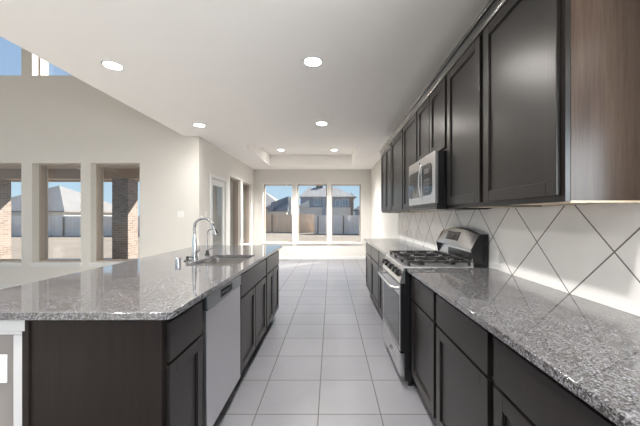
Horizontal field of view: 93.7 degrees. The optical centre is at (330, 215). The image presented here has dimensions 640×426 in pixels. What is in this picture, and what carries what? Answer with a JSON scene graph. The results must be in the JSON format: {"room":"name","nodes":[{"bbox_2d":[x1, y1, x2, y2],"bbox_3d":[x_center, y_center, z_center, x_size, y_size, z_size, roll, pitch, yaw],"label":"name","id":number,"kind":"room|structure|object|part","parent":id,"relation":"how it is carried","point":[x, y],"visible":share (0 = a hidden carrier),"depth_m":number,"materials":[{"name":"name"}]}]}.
{"room":"kitchen","nodes":[
{"label":"kitchen","id":0,"kind":"room"},
{"bbox_2d":[0,335,12,425],"bbox_3d":[-1.371,0.863,2.611,0.198,0.884,2.739,0,0,0],"label":"wall","id":1,"kind":"structure","parent":0,"point":[6,341],"depth_m":1.24,"materials":[{"name":"paint"}]},
{"bbox_2d":[0,354,6,382],"bbox_3d":[-1.372,0.630,1.236,0.070,0.116,0.009,0,0,0],"label":"outlet","id":2,"kind":"object","parent":1,"relation":"attached to","point":[3,357],"visible":1,"depth_m":1.24,"materials":[{"name":"white plastic"}]},
{"bbox_2d":[0,361,1,377],"bbox_3d":[-1.372,0.630,1.234,0.034,0.068,0.003,0,0,0],"label":"receptacle","id":3,"kind":"object","parent":2,"relation":"attached to","point":[0,361],"depth_m":1.23,"materials":[{"name":"white plastic"}]},
{"bbox_2d":[0,320,24,425],"bbox_3d":[-1.370,0.863,1.232,0.240,0.884,0.018,0,0,0],"label":"trim","id":4,"kind":"structure","parent":1,"relation":"attached to","point":[15,328],"depth_m":1.23,"materials":[{"name":"paint"}]},
{"bbox_2d":[0,48,205,284],"bbox_3d":[-5.607,-1.545,5.410,6.585,5.700,0.300,0,0,0],"label":"wall","id":5,"kind":"structure","parent":0,"point":[45,119],"depth_m":5.26,"materials":[{"name":"white paint"}]},
{"bbox_2d":[0,285,18,289],"bbox_3d":[-5.460,1.255,5.253,6.280,0.100,0.014,0,0,0],"label":"baseboard","id":6,"kind":"structure","parent":5,"relation":"attached to","point":[1,286],"depth_m":5.25,"materials":[{"name":"white paint"}]},
{"bbox_2d":[0,164,21,266],"bbox_3d":[-5.853,-0.020,5.370,0.885,1.820,0.290,0,0,0],"label":"window","id":7,"kind":"structure","parent":5,"relation":"in","point":[3,262],"depth_m":5.36,"materials":[{"name":"white paint"}]},
{"bbox_3d":[-5.853,0.852,5.305,0.885,0.077,0.160,0,0,0],"label":"sill","id":8,"kind":"part","parent":7,"relation":"part of","materials":[{"name":"white paint"}]},
{"bbox_2d":[39,58,46,74],"bbox_3d":[-4.815,-3.155,5.450,0.850,1.380,0.130,0,0,0],"label":"window","id":9,"kind":"structure","parent":5,"relation":"in","point":[42,63],"depth_m":5.42,"materials":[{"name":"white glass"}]},
{"bbox_2d":[29,164,81,266],"bbox_3d":[-4.815,-0.020,5.370,0.890,1.820,0.290,0,0,0],"label":"window","id":10,"kind":"structure","parent":5,"relation":"in","point":[43,261],"depth_m":5.41,"materials":[{"name":"white paint"}]},
{"bbox_3d":[-4.815,0.852,5.305,0.890,0.077,0.160,0,0,0],"label":"sill","id":11,"kind":"part","parent":10,"relation":"part of","materials":[{"name":"white paint"}]},
{"bbox_2d":[88,164,139,266],"bbox_3d":[-3.785,-0.020,5.370,0.900,1.820,0.290,0,0,0],"label":"window","id":12,"kind":"structure","parent":5,"relation":"in","point":[100,262],"depth_m":5.41,"materials":[{"name":"white paint"}]},
{"bbox_3d":[-3.785,0.852,5.305,0.900,0.077,0.160,0,0,0],"label":"sill","id":13,"kind":"part","parent":12,"relation":"part of","materials":[{"name":"white paint"}]},
{"bbox_2d":[177,211,183,217],"bbox_3d":[-2.635,-0.030,5.255,0.116,0.116,0.011,0,0,0],"label":"light switch","id":14,"kind":"object","parent":5,"relation":"attached to","point":[180,214],"visible":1,"depth_m":5.25,"materials":[{"name":"white plastic"}]},
{"bbox_2d":[206,141,253,244],"bbox_3d":[-2.465,-0.345,7.290,0.300,3.300,3.460,0,0,0],"label":"wall","id":15,"kind":"structure","parent":0,"point":[220,163],"depth_m":6.78,"materials":[{"name":"beige paint"}]},
{"bbox_2d":[212,178,224,244],"bbox_3d":[-2.329,0.277,6.190,0.093,2.032,0.772,0,0,0],"label":"door","id":16,"kind":"structure","parent":15,"relation":"in","point":[215,182],"depth_m":6.47,"materials":[{"name":"white paint"}]},
{"bbox_2d":[210,173,226,244],"bbox_3d":[-2.306,0.242,6.190,0.018,2.125,0.930,0,0,0],"label":"trim","id":17,"kind":"structure","parent":15,"relation":"attached to","point":[211,174],"depth_m":5.77,"materials":[{"name":"white paint"}]},
{"bbox_2d":[230,177,237,244],"bbox_3d":[-2.393,-0.015,7.290,0.225,1.790,0.860,0,0,0],"label":"door","id":18,"kind":"structure","parent":15,"relation":"in","point":[235,182],"depth_m":7.68,"materials":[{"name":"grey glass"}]},
{"bbox_2d":[243,182,252,244],"bbox_3d":[-2.393,-0.015,8.290,0.225,1.790,0.860,0,0,0],"label":"window","id":19,"kind":"structure","parent":15,"relation":"in","point":[246,186],"depth_m":8.68,"materials":[{"name":"white paint"}]},
{"bbox_3d":[-2.440,-0.052,8.290,0.130,1.715,0.820,0,0,0],"label":"frame","id":20,"kind":"part","parent":19,"relation":"part of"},
{"bbox_2d":[48,258,436,425],"bbox_3d":[-3.696,1.365,2.710,10.408,0.120,13.220,0,0,0],"label":"floor","id":21,"kind":"structure","parent":0,"point":[323,358],"depth_m":2.65,"materials":[{"name":"tile"}]},
{"bbox_2d":[22,301,202,425],"bbox_3d":[-0.970,0.863,1.412,0.589,0.884,0.374,0,0,0],"label":"base cabinet","id":22,"kind":"object","parent":21,"relation":"on","point":[75,372],"visible":0.85,"depth_m":1.23,"materials":[{"name":"brown wood"}]},
{"bbox_3d":[-0.980,0.863,1.231,0.569,0.884,0.012,0,0,0],"label":"panel","id":23,"kind":"part","parent":22,"relation":"part of","materials":[{"name":"brown wood"}]},
{"bbox_3d":[-0.705,0.814,1.419,0.020,0.783,0.362,0,0,0],"label":"frame","id":24,"kind":"part","parent":22,"relation":"part of","materials":[{"name":"brown wood"}]},
{"bbox_3d":[-0.685,0.531,1.419,0.020,0.168,0.320,0,0,0],"label":"drawer","id":25,"kind":"part","parent":22,"relation":"part of","materials":[{"name":"brown wood"}]},
{"bbox_3d":[-0.685,0.908,1.419,0.020,0.558,0.320,0,0,0],"label":"door","id":26,"kind":"part","parent":22,"relation":"part of","materials":[{"name":"brown wood"}]},
{"bbox_2d":[201,275,240,425],"bbox_3d":[-0.963,0.868,1.915,0.598,0.875,0.602,0,0,0],"label":"dishwasher","id":27,"kind":"object","parent":21,"relation":"on","point":[221,308],"visible":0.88,"depth_m":1.80,"materials":[{"name":"silver metal"}]},
{"bbox_2d":[199,259,265,373],"bbox_3d":[-0.969,0.864,2.688,0.587,0.883,0.914,0,0,0],"label":"base cabinet","id":28,"kind":"object","parent":21,"relation":"on","point":[253,280],"visible":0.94,"depth_m":2.59,"materials":[{"name":"brown wood"}]},
{"bbox_2d":[0,245,281,319],"bbox_3d":[-1.204,0.406,2.610,1.112,0.030,2.801,0,0,0],"label":"countertop","id":29,"kind":"structure","parent":28,"relation":"on","point":[154,287],"depth_m":1.60,"materials":[{"name":"stone"}]},
{"bbox_2d":[174,257,180,263],"bbox_3d":[-1.250,0.364,2.450,0.052,0.053,0.052,0,0,0],"label":"air gap","id":30,"kind":"object","parent":29,"relation":"on","point":[177,259],"visible":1,"depth_m":2.43,"materials":[{"name":"silver metal"}]},
{"bbox_2d":[184,256,193,261],"bbox_3d":[-1.232,0.370,2.600,0.087,0.042,0.060,0,0,0],"label":"soap dispenser","id":31,"kind":"object","parent":29,"relation":"on","point":[187,257],"visible":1,"depth_m":2.59,"materials":[{"name":"silver metal"}]},
{"bbox_2d":[191,217,217,258],"bbox_3d":[-1.153,0.200,2.733,0.248,0.382,0.067,0,0,0],"label":"faucet","id":32,"kind":"object","parent":29,"relation":"on","point":[194,254],"visible":0.99,"depth_m":2.72,"materials":[{"name":"silver metal"}]},
{"bbox_3d":[-1.160,0.100,2.735,0.194,0.182,0.025,0,0,0],"label":"spout","id":33,"kind":"part","parent":32,"relation":"part of","materials":[{"name":"silver metal"}]},
{"bbox_2d":[205,229,211,254],"bbox_3d":[-1.213,0.259,3.020,0.112,0.264,0.048,0,0,0],"label":"water faucet","id":34,"kind":"object","parent":29,"relation":"on","point":[208,249],"visible":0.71,"depth_m":3.02,"materials":[{"name":"metal"}]},
{"bbox_2d":[194,258,248,265],"bbox_3d":[-0.960,0.513,2.690,0.470,0.184,0.668,0,0,0],"label":"sink","id":35,"kind":"object","parent":29,"relation":"in","point":[215,261],"visible":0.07,"depth_m":2.72,"materials":[{"name":"metal"}]},
{"bbox_3d":[-0.960,0.513,2.527,0.418,0.184,0.342,0,0,0],"label":"bowl","id":36,"kind":"part","parent":35,"relation":"part of","materials":[{"name":"metal"}]},
{"bbox_3d":[-0.960,0.513,2.873,0.418,0.184,0.302,0,0,0],"label":"bowl","id":37,"kind":"part","parent":35,"relation":"part of","materials":[{"name":"metal"}]},
{"bbox_3d":[-0.685,0.908,2.466,0.020,0.558,0.430,0,0,0],"label":"door","id":38,"kind":"part","parent":28,"relation":"part of","materials":[{"name":"brown wood"}]},
{"bbox_3d":[-0.685,0.531,2.688,0.020,0.168,0.873,0,0,0],"label":"drawer","id":39,"kind":"part","parent":28,"relation":"part of","materials":[{"name":"brown wood"}]},
{"bbox_3d":[-0.685,0.908,2.909,0.020,0.558,0.430,0,0,0],"label":"door","id":40,"kind":"part","parent":28,"relation":"part of","materials":[{"name":"brown wood"}]},
{"bbox_2d":[265,251,278,327],"bbox_3d":[-0.969,0.864,3.525,0.587,0.883,0.759,0,0,0],"label":"base cabinet","id":41,"kind":"object","parent":21,"relation":"on","point":[272,261],"visible":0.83,"depth_m":3.46,"materials":[{"name":"brown wood"}]},
{"bbox_3d":[-0.685,0.908,3.342,0.020,0.558,0.353,0,0,0],"label":"door","id":42,"kind":"part","parent":41,"relation":"part of","materials":[{"name":"brown wood"}]},
{"bbox_3d":[-0.685,0.531,3.525,0.020,0.168,0.718,0,0,0],"label":"drawer","id":43,"kind":"part","parent":41,"relation":"part of","materials":[{"name":"brown wood"}]},
{"bbox_3d":[-0.685,0.908,3.708,0.020,0.558,0.353,0,0,0],"label":"door","id":44,"kind":"part","parent":41,"relation":"part of","materials":[{"name":"wood"}]},
{"bbox_2d":[366,242,371,293],"bbox_3d":[0.903,0.864,4.845,0.606,0.883,0.709,0,0,0],"label":"base cabinet","id":45,"kind":"object","parent":21,"relation":"on","point":[368,246],"visible":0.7,"depth_m":4.86,"materials":[{"name":"wood"}]},
{"bbox_3d":[0.610,0.531,4.845,0.020,0.168,0.668,0,0,0],"label":"drawer","id":46,"kind":"part","parent":45,"relation":"part of","materials":[{"name":"black wood"}]},
{"bbox_2d":[371,246,379,309],"bbox_3d":[0.903,0.864,4.130,0.606,0.883,0.719,0,0,0],"label":"base cabinet","id":47,"kind":"object","parent":21,"relation":"on","point":[374,252],"visible":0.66,"depth_m":4.12,"materials":[{"name":"brown wood"}]},
{"bbox_3d":[0.610,0.531,4.130,0.020,0.168,0.678,0,0,0],"label":"drawer","id":48,"kind":"part","parent":47,"relation":"part of","materials":[{"name":"black wood"}]},
{"bbox_2d":[379,252,384,319],"bbox_3d":[0.903,0.864,3.407,0.606,0.883,0.725,0,0,0],"label":"base cabinet","id":49,"kind":"object","parent":21,"relation":"on","point":[381,256],"visible":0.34,"depth_m":3.63,"materials":[{"name":"brown wood"}]},
{"bbox_3d":[0.610,0.908,3.407,0.020,0.558,0.684,0,0,0],"label":"door","id":50,"kind":"part","parent":49,"relation":"part of","materials":[{"name":"brown wood"}]},
{"bbox_3d":[0.610,0.531,3.407,0.020,0.168,0.684,0,0,0],"label":"drawer","id":51,"kind":"part","parent":49,"relation":"part of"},
{"bbox_2d":[364,239,436,255],"bbox_3d":[0.890,0.406,4.127,0.632,0.030,2.177,0,0,0],"label":"countertop","id":52,"kind":"structure","parent":49,"relation":"on","point":[384,246],"depth_m":3.98,"materials":[{"name":"stone"}]},
{"bbox_2d":[411,276,437,418],"bbox_3d":[0.903,0.864,1.998,0.606,0.883,0.526,0,0,0],"label":"base cabinet","id":53,"kind":"object","parent":21,"relation":"on","point":[423,304],"visible":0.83,"depth_m":1.95,"materials":[{"name":"brown wood"}]},
{"bbox_3d":[0.610,0.531,1.998,0.020,0.168,0.485,0,0,0],"label":"drawer","id":54,"kind":"part","parent":53,"relation":"part of","materials":[{"name":"brown wood"}]},
{"bbox_2d":[378,227,487,385],"bbox_3d":[0.827,0.703,2.653,0.741,1.205,0.756,0,0,0],"label":"gas range","id":55,"kind":"object","parent":21,"relation":"on","point":[458,247],"visible":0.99,"depth_m":2.39,"materials":[{"name":"silver metal"}]},
{"bbox_3d":[0.492,0.557,2.653,0.070,0.027,0.681,0,0,0],"label":"handle","id":56,"kind":"part","parent":55,"relation":"part of","materials":[{"name":"metal"}]},
{"bbox_3d":[0.526,0.778,2.653,0.007,0.506,0.742,0,0,0],"label":"door trim","id":57,"kind":"part","parent":55,"relation":"part of","materials":[{"name":"metal"}]},
{"bbox_3d":[0.542,1.131,2.653,0.040,0.177,0.750,0,0,0],"label":"drawer","id":58,"kind":"part","parent":55,"relation":"part of","materials":[{"name":"metal"}]},
{"bbox_3d":[0.561,0.453,2.653,0.078,0.120,0.752,0,0,0],"label":"control panel","id":59,"kind":"part","parent":55,"relation":"part of","materials":[{"name":"metal"}]},
{"bbox_3d":[0.545,0.778,2.653,0.034,0.510,0.750,0,0,0],"label":"oven door","id":60,"kind":"part","parent":55,"relation":"part of","materials":[{"name":"silver metal"}]},
{"bbox_3d":[0.522,0.447,2.370,0.046,0.060,0.060,0,0,0],"label":"knob","id":61,"kind":"part","parent":55,"relation":"part of","materials":[{"name":"black plastic"}]},
{"bbox_2d":[386,254,473,267],"bbox_3d":[0.823,0.393,2.653,0.534,0.015,0.752,0,0,0],"label":"cooktop","id":62,"kind":"object","parent":55,"relation":"in","point":[395,260],"depth_m":2.38,"materials":[{"name":"metal"}]},
{"bbox_2d":[436,294,495,425],"bbox_3d":[0.903,0.864,1.433,0.606,0.883,0.604,0,0,0],"label":"base cabinet","id":63,"kind":"object","parent":21,"relation":"on","point":[465,384],"visible":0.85,"depth_m":1.39,"materials":[{"name":"brown wood"}]},
{"bbox_3d":[0.610,0.531,1.433,0.020,0.168,0.563,0,0,0],"label":"drawer","id":64,"kind":"part","parent":63,"relation":"part of","materials":[{"name":"brown wood"}]},
{"bbox_3d":[0.630,0.814,1.433,0.020,0.783,0.604,0,0,0],"label":"frame","id":65,"kind":"part","parent":63,"relation":"part of","materials":[{"name":"brown wood"}]},
{"bbox_2d":[494,337,617,425],"bbox_3d":[0.903,0.864,0.825,0.606,0.883,0.609,0,0,0],"label":"base cabinet","id":66,"kind":"object","parent":21,"relation":"on","point":[524,394],"visible":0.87,"depth_m":0.90,"materials":[{"name":"brown wood"}]},
{"bbox_3d":[0.610,0.908,0.825,0.020,0.558,0.568,0,0,0],"label":"door","id":67,"kind":"part","parent":66,"relation":"part of","materials":[{"name":"brown wood"}]},
{"bbox_2d":[407,268,639,425],"bbox_3d":[0.890,0.406,1.379,0.632,0.030,1.778,0,0,0],"label":"countertop","id":68,"kind":"structure","parent":66,"relation":"on","point":[591,348],"depth_m":1.04,"materials":[{"name":"stone"}]},
{"bbox_2d":[0,0,489,168],"bbox_3d":[-0.683,-1.574,2.710,3.783,0.348,12.620,0,0,0],"label":"ceiling","id":69,"kind":"structure","parent":0,"point":[236,69],"depth_m":2.70,"materials":[{"name":"white paint"}]},
{"bbox_2d":[100,60,124,70],"bbox_3d":[-2.030,-1.397,2.790,0.190,0.006,0.190,0,0,0],"label":"recessed light","id":70,"kind":"object","parent":69,"relation":"in","point":[108,64],"visible":1,"depth_m":2.79,"materials":[{"name":"white paint"}]},
{"bbox_2d":[192,123,205,126],"bbox_3d":[-2.030,-1.397,4.620,0.190,0.006,0.190,0,0,0],"label":"recessed light","id":71,"kind":"object","parent":69,"relation":"in","point":[193,124],"visible":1,"depth_m":4.62,"materials":[{"name":"white plastic"}]},
{"bbox_2d":[302,56,322,66],"bbox_3d":[-0.165,-1.397,2.720,0.190,0.006,0.190,0,0,0],"label":"recessed light","id":72,"kind":"object","parent":69,"relation":"in","point":[311,61],"visible":1,"depth_m":2.71,"materials":[{"name":"white plastic"}]},
{"bbox_2d":[315,122,327,125],"bbox_3d":[-0.140,-1.397,4.540,0.190,0.006,0.190,0,0,0],"label":"recessed light","id":73,"kind":"object","parent":69,"relation":"in","point":[316,123],"visible":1,"depth_m":4.53,"materials":[{"name":"white plastic"}]},
{"bbox_2d":[254,169,370,255],"bbox_3d":[-0.553,-0.345,9.170,4.123,3.300,0.300,0,0,0],"label":"wall","id":74,"kind":"structure","parent":0,"point":[294,176],"depth_m":9.02,"materials":[{"name":"beige paint"}]},
{"bbox_2d":[262,185,292,244],"bbox_3d":[-1.605,-0.043,9.130,0.920,1.835,0.290,0,0,0],"label":"window","id":75,"kind":"structure","parent":74,"relation":"in","point":[265,242],"depth_m":9.14,"materials":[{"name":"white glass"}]},
{"bbox_3d":[-1.605,0.837,9.065,0.920,0.077,0.160,0,0,0],"label":"sill","id":76,"kind":"part","parent":75,"relation":"part of","materials":[{"name":"white paint"}]},
{"bbox_2d":[262,183,292,242],"bbox_3d":[-1.605,-0.094,9.014,0.936,1.788,0.012,0,0,0],"label":"trim","id":77,"kind":"structure","parent":74,"relation":"attached to","point":[262,183],"depth_m":9.01,"materials":[{"name":"white paint"}]},
{"bbox_2d":[296,185,327,244],"bbox_3d":[-0.573,-0.043,9.130,0.935,1.835,0.290,0,0,0],"label":"window","id":78,"kind":"structure","parent":74,"relation":"in","point":[298,242],"depth_m":9.14,"materials":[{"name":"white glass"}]},
{"bbox_3d":[-0.573,0.837,9.065,0.935,0.077,0.160,0,0,0],"label":"sill","id":79,"kind":"part","parent":78,"relation":"part of","materials":[{"name":"white paint"}]},
{"bbox_2d":[296,183,327,242],"bbox_3d":[-0.573,-0.094,9.014,0.951,1.788,0.012,0,0,0],"label":"trim","id":80,"kind":"structure","parent":74,"relation":"attached to","point":[296,183],"depth_m":9.01,"materials":[{"name":"white paint"}]},
{"bbox_2d":[279,256,365,258],"bbox_3d":[-0.553,1.255,9.013,3.523,0.100,0.014,0,0,0],"label":"baseboard","id":81,"kind":"structure","parent":74,"relation":"attached to","point":[280,257],"depth_m":9.01,"materials":[{"name":"white paint"}]},
{"bbox_2d":[331,185,361,244],"bbox_3d":[0.460,-0.043,9.130,0.930,1.835,0.290,0,0,0],"label":"window","id":82,"kind":"structure","parent":74,"relation":"in","point":[359,241],"depth_m":9.14,"materials":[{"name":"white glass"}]},
{"bbox_3d":[0.460,0.837,9.065,0.930,0.077,0.160,0,0,0],"label":"sill","id":83,"kind":"part","parent":82,"relation":"part of","materials":[{"name":"white paint"}]},
{"bbox_2d":[331,183,361,242],"bbox_3d":[0.460,-0.094,9.014,0.946,1.788,0.012,0,0,0],"label":"trim","id":84,"kind":"structure","parent":74,"relation":"attached to","point":[331,183],"depth_m":9.01,"materials":[{"name":"white paint"}]},
{"bbox_2d":[371,159,608,238],"bbox_3d":[1.358,-0.345,2.560,0.300,3.300,12.920,0,0,0],"label":"wall","id":85,"kind":"structure","parent":0,"point":[383,225],"depth_m":7.32,"materials":[{"name":"beige paint"}]},
{"bbox_2d":[381,143,400,212],"bbox_3d":[1.038,-0.575,4.775,0.339,1.040,0.889,0,0,0],"label":"upper cabinet","id":86,"kind":"object","parent":85,"relation":"attached to","point":[386,155],"visible":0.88,"depth_m":4.71,"materials":[{"name":"brown wood"}]},
{"bbox_3d":[0.878,-0.570,4.991,0.020,0.980,0.416,0,0,0],"label":"door","id":87,"kind":"part","parent":86,"relation":"part of","materials":[{"name":"black wood"}]},
{"bbox_3d":[0.878,-0.570,4.559,0.020,0.980,0.416,0,0,0],"label":"door","id":88,"kind":"part","parent":86,"relation":"part of","materials":[{"name":"black wood"}]},
{"bbox_2d":[391,129,419,211],"bbox_3d":[1.038,-0.575,3.987,0.339,1.040,0.685,0,0,0],"label":"upper cabinet","id":89,"kind":"object","parent":85,"relation":"attached to","point":[397,143],"visible":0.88,"depth_m":3.97,"materials":[{"name":"brown wood"}]},
{"bbox_3d":[0.878,-0.570,3.987,0.020,0.980,0.644,0,0,0],"label":"door","id":90,"kind":"part","parent":89,"relation":"part of","materials":[{"name":"black wood"}]},
{"bbox_2d":[403,112,416,210],"bbox_3d":[1.038,-0.575,3.340,0.339,1.040,0.607,0,0,0],"label":"upper cabinet","id":91,"kind":"object","parent":85,"relation":"attached to","point":[410,129],"visible":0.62,"depth_m":3.40,"materials":[{"name":"brown wood"}]},
{"bbox_2d":[417,77,446,160],"bbox_3d":[1.038,-0.798,2.653,0.339,0.594,0.765,0,0,0],"label":"upper cabinet","id":92,"kind":"object","parent":85,"relation":"attached to","point":[432,115],"visible":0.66,"depth_m":2.57,"materials":[{"name":"brown wood"}]},
{"bbox_3d":[0.878,-0.793,2.838,0.020,0.534,0.354,0,0,0],"label":"door","id":93,"kind":"part","parent":92,"relation":"part of","materials":[{"name":"black wood"}]},
{"bbox_3d":[0.878,-0.793,2.468,0.020,0.534,0.354,0,0,0],"label":"door","id":94,"kind":"part","parent":92,"relation":"part of","materials":[{"name":"black wood"}]},
{"bbox_2d":[409,150,486,210],"bbox_3d":[0.981,-0.273,2.653,0.450,0.450,0.752,0,0,0],"label":"microwave","id":95,"kind":"object","parent":92,"relation":"attached to","point":[428,175],"visible":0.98,"depth_m":2.39,"materials":[{"name":"silver metal"}]},
{"bbox_3d":[0.775,-0.295,2.605,0.042,0.306,0.018,0,0,27],"label":"handle","id":96,"kind":"part","parent":95,"relation":"part of","materials":[{"name":"metal"}]},
{"bbox_3d":[0.801,-0.299,2.653,0.030,0.398,0.752,0,0,0],"label":"door","id":97,"kind":"part","parent":95,"relation":"part of","materials":[{"name":"metal"}]},
{"bbox_3d":[0.785,-0.297,2.462,0.006,0.255,0.235,0,0,0],"label":"control panel","id":98,"kind":"part","parent":95,"relation":"part of","materials":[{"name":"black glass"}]},
{"bbox_3d":[1.003,-0.059,2.653,0.406,0.018,0.746,0,0,0],"label":"plate","id":99,"kind":"part","parent":95,"relation":"part of","materials":[{"name":"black metal"}]},
{"bbox_2d":[447,35,538,208],"bbox_3d":[1.038,-0.575,2.002,0.339,1.040,0.535,0,0,0],"label":"upper cabinet","id":100,"kind":"object","parent":85,"relation":"attached to","point":[465,79],"visible":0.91,"depth_m":1.96,"materials":[{"name":"brown wood"}]},
{"bbox_3d":[0.878,-0.570,2.002,0.020,0.980,0.494,0,0,0],"label":"door","id":101,"kind":"part","parent":100,"relation":"part of","materials":[{"name":"black wood"}]},
{"bbox_3d":[0.898,-0.575,2.002,0.020,1.040,0.535,0,0,0],"label":"frame","id":102,"kind":"part","parent":100,"relation":"part of","materials":[{"name":"black wood"}]},
{"bbox_2d":[399,203,639,315],"bbox_3d":[1.204,0.226,2.875,0.008,0.559,4.770,0,0,0],"label":"backsplash","id":103,"kind":"structure","parent":85,"relation":"attached to","point":[591,252],"depth_m":1.53,"materials":[{"name":"tile"}]},
{"bbox_2d":[494,248,498,264],"bbox_3d":[1.196,0.295,2.170,0.009,0.116,0.070,0,0,0],"label":"outlet","id":104,"kind":"object","parent":103,"relation":"attached to","point":[496,251],"visible":1,"depth_m":2.16,"materials":[{"name":"white plastic"}]},
{"bbox_2d":[483,0,639,205],"bbox_3d":[1.038,-0.573,1.434,0.339,1.044,0.598,0,0,0],"label":"upper cabinet","id":105,"kind":"object","parent":85,"relation":"attached to","point":[561,78],"visible":0.99,"depth_m":1.16,"materials":[{"name":"brown wood"}]},
{"bbox_2d":[378,0,507,153],"bbox_3d":[0.878,-1.093,3.167,0.100,0.064,4.135,0,0,0],"label":"crown molding","id":106,"kind":"structure","parent":105,"relation":"attached to","point":[493,7],"depth_m":2.07,"materials":[{"name":"black wood"}]},
{"bbox_3d":[0.878,-0.570,1.435,0.020,0.980,0.556,0,0,0],"label":"door","id":107,"kind":"part","parent":105,"relation":"part of","materials":[{"name":"black wood"}]},
{"bbox_3d":[0.898,-0.575,1.435,0.020,1.040,0.597,0,0,0],"label":"frame","id":108,"kind":"part","parent":105,"relation":"part of","materials":[{"name":"black wood"}]},
{"bbox_3d":[1.058,-0.069,1.435,0.299,0.016,0.566,0,0,0],"label":"panel","id":109,"kind":"part","parent":105,"relation":"part of","materials":[{"name":"brown wood"}]},
{"bbox_3d":[1.058,-0.577,1.139,0.299,1.036,0.007,0,0,0],"label":"panel","id":110,"kind":"part","parent":105,"relation":"part of","materials":[{"name":"brown wood"}]},
{"label":"outside","id":111,"kind":"structure","parent":0,"visible":0},
{"bbox_2d":[11,226,358,258],"bbox_3d":[-10.000,1.935,84.670,260.000,0.300,150.660,0,0,0],"label":"ground","id":112,"kind":"structure","parent":111,"point":[58,246],"depth_m":21.86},
{"bbox_2d":[11,185,111,215],"bbox_3d":[-36.500,-1.165,40.300,12.200,5.900,12.200,0,0,0],"label":"house","id":113,"kind":"structure","parent":112,"relation":"on","point":[62,201],"depth_m":36.64,"materials":[{"name":"brick"}]},
{"bbox_2d":[11,216,139,235],"bbox_3d":[-21.800,0.888,26.942,24.400,1.795,0.155,0,0,0],"label":"fence","id":114,"kind":"object","parent":112,"relation":"on","point":[57,225],"visible":0.22,"depth_m":27.00,"materials":[{"name":"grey wood"}]},
{"bbox_3d":[-24.000,0.920,26.910,0.090,1.730,0.090,0,0,0],"label":"post","id":115,"kind":"part","parent":114,"relation":"part of","materials":[{"name":"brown wood"}]},
{"bbox_2d":[266,193,291,213],"bbox_3d":[-12.800,-1.305,51.800,13.200,6.180,13.200,0,0,0],"label":"house","id":116,"kind":"structure","parent":112,"relation":"on","point":[273,205],"depth_m":46.60,"materials":[{"name":"brick"}]},
{"bbox_2d":[266,214,314,231],"bbox_3d":[-5.636,0.788,33.240,7.875,1.994,0.162,0,0,10],"label":"fence","id":117,"kind":"object","parent":112,"relation":"on","point":[274,222],"visible":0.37,"depth_m":33.17,"materials":[{"name":"brown wood"}]},
{"bbox_2d":[299,186,356,225],"bbox_3d":[-0.675,-2.105,58.775,10.650,7.780,9.150,0,0,0],"label":"house","id":118,"kind":"structure","parent":112,"relation":"on","point":[313,200],"depth_m":54.97,"materials":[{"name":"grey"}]},
{"bbox_3d":[-2.500,-2.670,54.983,1.100,1.150,0.025,0,0,0],"label":"pane","id":119,"kind":"part","parent":118,"relation":"part of","materials":[{"name":"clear glass"}]},
{"bbox_3d":[2.600,-2.470,54.983,1.000,1.150,0.025,0,0,0],"label":"pane","id":120,"kind":"part","parent":118,"relation":"part of","materials":[{"name":"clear glass"}]},
{"bbox_2d":[314,215,358,233],"bbox_3d":[2.889,0.848,29.590,9.356,1.875,0.162,0,0,10],"label":"fence","id":121,"kind":"object","parent":112,"relation":"on","point":[340,224],"visible":0.38,"depth_m":30.03,"materials":[{"name":"grey wood"}]},
{"bbox_2d":[354,206,358,214],"bbox_3d":[8.450,-0.630,72.000,5.900,4.830,8.800,0,0,0],"label":"house","id":122,"kind":"structure","parent":112,"relation":"on","point":[356,210],"depth_m":69.00,"materials":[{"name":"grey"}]},
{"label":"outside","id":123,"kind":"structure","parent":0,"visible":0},
{"bbox_3d":[-7.808,1.505,7.655,10.385,0.200,4.190,0,0,0],"label":"patio","id":124,"kind":"object","parent":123,"visible":0},
{"bbox_2d":[0,179,10,258],"bbox_3d":[-10.440,0.135,9.335,0.480,2.540,0.470,0,0,0],"label":"column","id":125,"kind":"structure","parent":124,"relation":"on","point":[5,185],"depth_m":9.40,"materials":[{"name":"brown brick"}]},
{"bbox_2d":[112,179,137,258],"bbox_3d":[-6.400,0.135,9.335,0.480,2.540,0.470,0,0,0],"label":"column","id":126,"kind":"structure","parent":124,"relation":"on","point":[124,191],"depth_m":9.10,"materials":[{"name":"brown brick"}]},
{"bbox_2d":[0,169,139,179],"bbox_3d":[-7.808,-1.285,9.335,10.384,0.300,0.370,0,0,0],"label":"beam","id":127,"kind":"object","parent":126,"relation":"on","point":[5,174],"visible":0.22,"depth_m":9.15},
{"bbox_2d":[0,167,139,168],"bbox_3d":[-7.808,-1.495,7.856,10.384,0.120,4.589,0,0,0],"label":"ceiling","id":128,"kind":"structure","parent":127,"relation":"on","point":[0,167],"depth_m":9.06,"materials":[{"name":"beige paint"}]},
{"bbox_2d":[11,180,139,181],"bbox_3d":[-7.808,-1.375,10.155,10.384,0.440,0.070,0,0,0],"label":"eave","id":129,"kind":"object","parent":128,"relation":"attached to","point":[11,180],"depth_m":10.12},
{"bbox_2d":[76,167,119,170],"bbox_3d":[-5.824,-1.272,7.373,1.269,0.325,1.272,0,0,0],"label":"ceiling fan","id":130,"kind":"object","parent":128,"relation":"hanging from","point":[79,167],"visible":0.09,"depth_m":7.41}
]}

